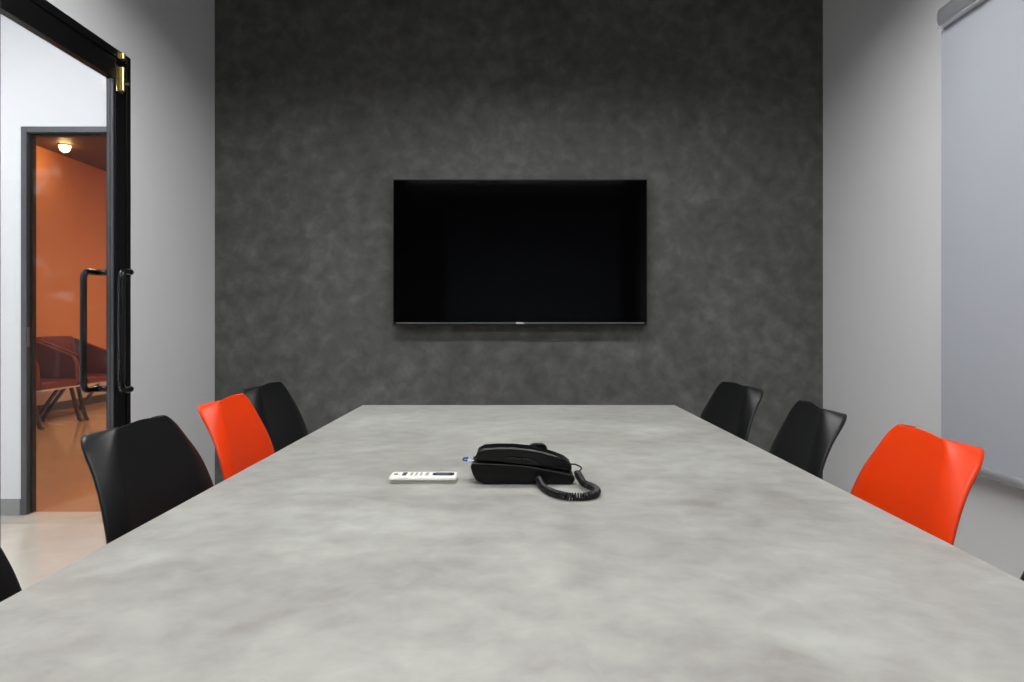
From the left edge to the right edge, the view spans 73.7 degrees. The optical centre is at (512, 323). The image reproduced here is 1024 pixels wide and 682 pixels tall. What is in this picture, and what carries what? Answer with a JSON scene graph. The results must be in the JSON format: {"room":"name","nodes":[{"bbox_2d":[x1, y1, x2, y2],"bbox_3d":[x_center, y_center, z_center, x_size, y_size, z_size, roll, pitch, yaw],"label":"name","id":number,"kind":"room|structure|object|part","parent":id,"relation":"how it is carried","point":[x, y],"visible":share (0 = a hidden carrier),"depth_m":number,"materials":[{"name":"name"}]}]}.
{"room":"conference room","nodes":[
{"label":"conference room","id":0,"kind":"room"},
{"bbox_2d":[1,14,105,498],"bbox_3d":[-3.027,-0.440,0.980,2.745,3.000,5.800,0,0,0],"label":"wall","id":1,"kind":"structure","parent":0,"point":[42,84],"depth_m":3.78,"materials":[{"name":"white paint"}]},
{"bbox_2d":[1,499,20,514],"bbox_3d":[-3.510,1.016,0.990,1.580,0.089,5.580,0,0,0],"label":"baseboard","id":2,"kind":"structure","parent":1,"relation":"attached to","point":[8,506],"depth_m":3.77,"materials":[{"name":"grey paint"}]},
{"bbox_2d":[21,126,105,514],"bbox_3d":[-2.230,-0.015,3.814,0.980,2.150,0.081,0,0,0],"label":"door frame","id":3,"kind":"structure","parent":1,"relation":"in","point":[29,134],"depth_m":3.78,"materials":[{"name":"grey metal"}]},
{"bbox_3d":[-2.687,0.075,3.789,0.002,0.110,0.018,0,0,0],"label":"strike plate","id":4,"kind":"part","parent":3,"relation":"part of","materials":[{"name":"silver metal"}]},
{"bbox_2d":[1,401,105,589],"bbox_3d":[-1.900,1.100,5.050,8.600,0.080,14.300,0,0,0],"label":"floor","id":5,"kind":"structure","parent":0,"point":[64,481],"depth_m":3.85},
{"bbox_2d":[0,547,21,601],"bbox_3d":[-0.603,0.640,0.852,0.568,0.846,0.464,0,0,0],"label":"chair","id":6,"kind":"object","parent":5,"relation":"on","point":[9,583],"visible":0.23,"depth_m":1.06,"materials":[{"name":"black plastic"}]},
{"bbox_2d":[36,341,83,429],"bbox_3d":[-4.980,0.607,7.100,0.632,0.924,0.680,0,0,0],"label":"lounge armchair","id":7,"kind":"object","parent":5,"relation":"on","point":[56,369],"visible":0.58,"depth_m":7.38,"materials":[{"name":"red leather"}]},
{"bbox_3d":[-4.999,0.405,6.790,0.576,0.470,0.060,0,0,0],"label":"armrest","id":8,"kind":"part","parent":7,"relation":"part of","materials":[{"name":"red leather"}]},
{"bbox_3d":[-4.742,0.862,6.790,0.157,0.415,0.042,0,0,0],"label":"leg","id":9,"kind":"part","parent":7,"relation":"part of","materials":[{"name":"brown metal"}]},
{"bbox_3d":[-5.040,0.854,7.410,0.314,0.412,0.041,0,0,0],"label":"leg","id":10,"kind":"part","parent":7,"relation":"part of","materials":[{"name":"brown metal"}]},
{"bbox_3d":[-4.965,0.635,7.100,0.530,0.090,0.560,0,0,0],"label":"seat","id":11,"kind":"part","parent":7,"relation":"part of","materials":[{"name":"red fabric"}]},
{"bbox_3d":[-4.955,0.675,7.100,0.530,0.014,0.620,0,0,0],"label":"seat rail","id":12,"kind":"part","parent":7,"relation":"part of","materials":[{"name":"brown wood"}]},
{"bbox_3d":[-4.999,0.405,7.410,0.576,0.470,0.060,0,0,0],"label":"armrest","id":13,"kind":"part","parent":7,"relation":"part of","materials":[{"name":"red fabric"}]},
{"bbox_3d":[-4.742,0.862,7.410,0.157,0.415,0.042,0,0,0],"label":"leg","id":14,"kind":"part","parent":7,"relation":"part of","materials":[{"name":"brown metal"}]},
{"bbox_2d":[36,336,105,419],"bbox_3d":[-4.980,0.607,7.830,0.632,0.924,0.680,0,0,0],"label":"lounge armchair","id":15,"kind":"object","parent":5,"relation":"on","point":[96,355],"visible":0.27,"depth_m":7.90,"materials":[{"name":"red fabric"}]},
{"bbox_3d":[-5.040,0.854,7.520,0.314,0.412,0.041,0,0,0],"label":"leg","id":16,"kind":"part","parent":15,"relation":"part of","materials":[{"name":"brown metal"}]},
{"bbox_3d":[-5.205,0.380,7.830,0.181,0.471,0.560,0,0,0],"label":"backrest","id":17,"kind":"part","parent":15,"relation":"part of","materials":[{"name":"red fabric"}]},
{"bbox_3d":[-4.999,0.405,7.520,0.576,0.470,0.060,0,0,0],"label":"armrest","id":18,"kind":"part","parent":15,"relation":"part of","materials":[{"name":"red leather"}]},
{"bbox_3d":[-4.742,0.862,7.520,0.157,0.415,0.042,0,0,0],"label":"leg","id":19,"kind":"part","parent":15,"relation":"part of","materials":[{"name":"brown metal"}]},
{"bbox_3d":[-4.999,0.405,8.140,0.576,0.470,0.060,0,0,0],"label":"armrest","id":20,"kind":"part","parent":15,"relation":"part of","materials":[{"name":"red fabric"}]},
{"bbox_3d":[-5.040,0.854,8.140,0.314,0.412,0.041,0,0,0],"label":"leg","id":21,"kind":"part","parent":15,"relation":"part of","materials":[{"name":"brown metal"}]},
{"bbox_3d":[-4.965,0.635,7.830,0.530,0.090,0.560,0,0,0],"label":"seat","id":22,"kind":"part","parent":15,"relation":"part of","materials":[{"name":"red fabric"}]},
{"bbox_2d":[81,415,213,543],"bbox_3d":[-0.602,0.640,1.544,0.568,0.846,0.464,0,0,0],"label":"chair","id":23,"kind":"object","parent":5,"relation":"on","point":[141,470],"visible":0.37,"depth_m":1.48,"materials":[{"name":"black plastic"}]},
{"bbox_2d":[198,393,274,479],"bbox_3d":[-0.609,0.640,2.068,0.568,0.846,0.464,0,0,-4],"label":"chair","id":24,"kind":"object","parent":5,"relation":"on","point":[240,438],"visible":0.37,"depth_m":1.99,"materials":[{"name":"orange plastic"}]},
{"bbox_2d":[241,381,307,452],"bbox_3d":[-0.655,0.640,2.503,0.568,0.846,0.464,0,0,1],"label":"chair","id":25,"kind":"object","parent":5,"relation":"on","point":[284,423],"visible":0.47,"depth_m":2.49,"materials":[{"name":"black plastic"}]},
{"bbox_2d":[0,405,1023,681],"bbox_3d":[0.023,0.686,1.060,1.200,0.747,3.120,0,0,0],"label":"conference table","id":26,"kind":"object","parent":5,"relation":"on","point":[702,553],"visible":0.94,"depth_m":0.85,"materials":[{"name":"grey concrete"}]},
{"bbox_2d":[389,472,457,483],"bbox_3d":[-0.176,0.305,1.354,0.134,0.015,0.052,0,0,0],"label":"remote control","id":27,"kind":"object","parent":26,"relation":"on","point":[395,477],"visible":1,"depth_m":1.33,"materials":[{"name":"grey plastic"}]},
{"bbox_2d":[462,443,600,500],"bbox_3d":[0.031,0.278,1.298,0.260,0.071,0.207,0,0,0],"label":"telephone","id":28,"kind":"object","parent":26,"relation":"on","point":[499,463],"visible":1,"depth_m":1.32,"materials":[{"name":"black plastic"}]},
{"bbox_3d":[0.022,0.268,1.327,0.081,0.017,0.010,0,0,0],"label":"grip panel","id":29,"kind":"part","parent":28,"relation":"part of","materials":[{"name":"black plastic"}]},
{"bbox_3d":[0.102,0.298,1.259,0.118,0.030,0.129,0,0,0],"label":"coiled cord","id":30,"kind":"part","parent":28,"relation":"part of","materials":[{"name":"black plastic"}]},
{"bbox_2d":[700,381,763,441],"bbox_3d":[0.578,0.640,2.487,0.568,0.846,0.464,0,0,-5],"label":"chair","id":31,"kind":"object","parent":5,"relation":"on","point":[732,407],"visible":0.29,"depth_m":2.44,"materials":[{"name":"black plastic"}]},
{"bbox_2d":[769,400,846,478],"bbox_3d":[0.580,0.640,1.895,0.568,0.846,0.464,0,0,7],"label":"chair","id":32,"kind":"object","parent":5,"relation":"on","point":[808,433],"visible":0.3,"depth_m":1.80,"materials":[{"name":"black plastic"}]},
{"bbox_2d":[850,424,984,544],"bbox_3d":[0.601,0.640,1.427,0.568,0.846,0.464,0,0,7],"label":"chair","id":33,"kind":"object","parent":5,"relation":"on","point":[921,478],"visible":0.37,"depth_m":1.33,"materials":[{"name":"orange plastic"}]},
{"bbox_2d":[36,145,105,348],"bbox_3d":[-3.130,-0.510,7.740,5.060,3.140,7.720,0,0,0],"label":"wall","id":34,"kind":"structure","parent":0,"point":[70,193],"depth_m":8.55,"materials":[{"name":"orange paint"}]},
{"bbox_2d":[36,383,105,405],"bbox_3d":[-5.557,0.700,7.695,0.006,0.520,7.610,0,0,0],"label":"trim","id":35,"kind":"structure","parent":34,"relation":"attached to","point":[41,397],"depth_m":8.42,"materials":[{"name":"beige paint"}]},
{"bbox_2d":[37,394,105,412],"bbox_3d":[-5.552,1.010,7.695,0.016,0.100,7.610,0,0,0],"label":"baseboard","id":36,"kind":"structure","parent":34,"relation":"attached to","point":[67,404],"depth_m":8.56,"materials":[{"name":"grey"}]},
{"bbox_2d":[36,137,105,170],"bbox_3d":[-3.080,-2.130,7.745,4.960,0.100,7.710,0,0,0],"label":"ceiling","id":37,"kind":"structure","parent":0,"point":[91,151],"depth_m":8.07,"materials":[{"name":"brown"}]},
{"bbox_2d":[57,143,72,151],"bbox_3d":[-5.220,-2.038,7.960,0.160,0.081,0.160,0,0,0],"label":"recessed light","id":38,"kind":"object","parent":37,"relation":"in","point":[63,147],"visible":1,"depth_m":7.92,"materials":[{"name":"white"}]},
{"bbox_2d":[47,0,214,485],"bbox_3d":[-1.615,-0.400,0.905,0.080,2.920,5.410,0,0,0],"label":"wall","id":39,"kind":"structure","parent":0,"point":[169,45],"depth_m":3.12,"materials":[{"name":"white paint"}]},
{"bbox_2d":[0,0,133,546],"bbox_3d":[-1.597,-0.015,2.050,0.173,2.150,1.520,0,0,0],"label":"door","id":40,"kind":"structure","parent":39,"relation":"in","point":[41,18],"depth_m":2.70,"materials":[{"name":"black metal"}]},
{"bbox_3d":[-1.646,0.029,2.702,0.074,0.499,0.113,0,0,0],"label":"handle","id":41,"kind":"part","parent":40,"relation":"part of","materials":[{"name":"black metal"}]},
{"bbox_3d":[-1.543,0.029,2.702,0.064,0.499,0.113,0,0,0],"label":"handle","id":42,"kind":"part","parent":40,"relation":"part of","materials":[{"name":"black metal"}]},
{"bbox_2d":[215,0,822,484],"bbox_3d":[0.053,-0.400,3.695,3.416,2.920,0.170,0,0,0],"label":"wall","id":43,"kind":"structure","parent":0,"point":[320,105],"depth_m":3.61,"materials":[{"name":"paint"}]},
{"bbox_2d":[393,179,646,324],"bbox_3d":[0.039,-0.369,3.567,1.318,0.758,0.080,0,0,0],"label":"television","id":44,"kind":"object","parent":43,"relation":"attached to","point":[466,251],"visible":1,"depth_m":3.53,"materials":[{"name":"black"}]},
{"bbox_2d":[823,0,1023,578],"bbox_3d":[1.701,-0.400,0.905,0.120,2.920,5.410,0,0,0],"label":"wall","id":45,"kind":"structure","parent":0,"point":[882,58],"depth_m":3.02,"materials":[{"name":"white paint"}]},
{"bbox_2d":[936,0,1023,489],"bbox_3d":[1.601,-0.326,1.218,0.081,1.689,2.635,0,0,0],"label":"roller blind","id":46,"kind":"object","parent":45,"relation":"attached to","point":[982,41],"visible":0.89,"depth_m":2.30,"materials":[{"name":"grey fabric"}]}
]}

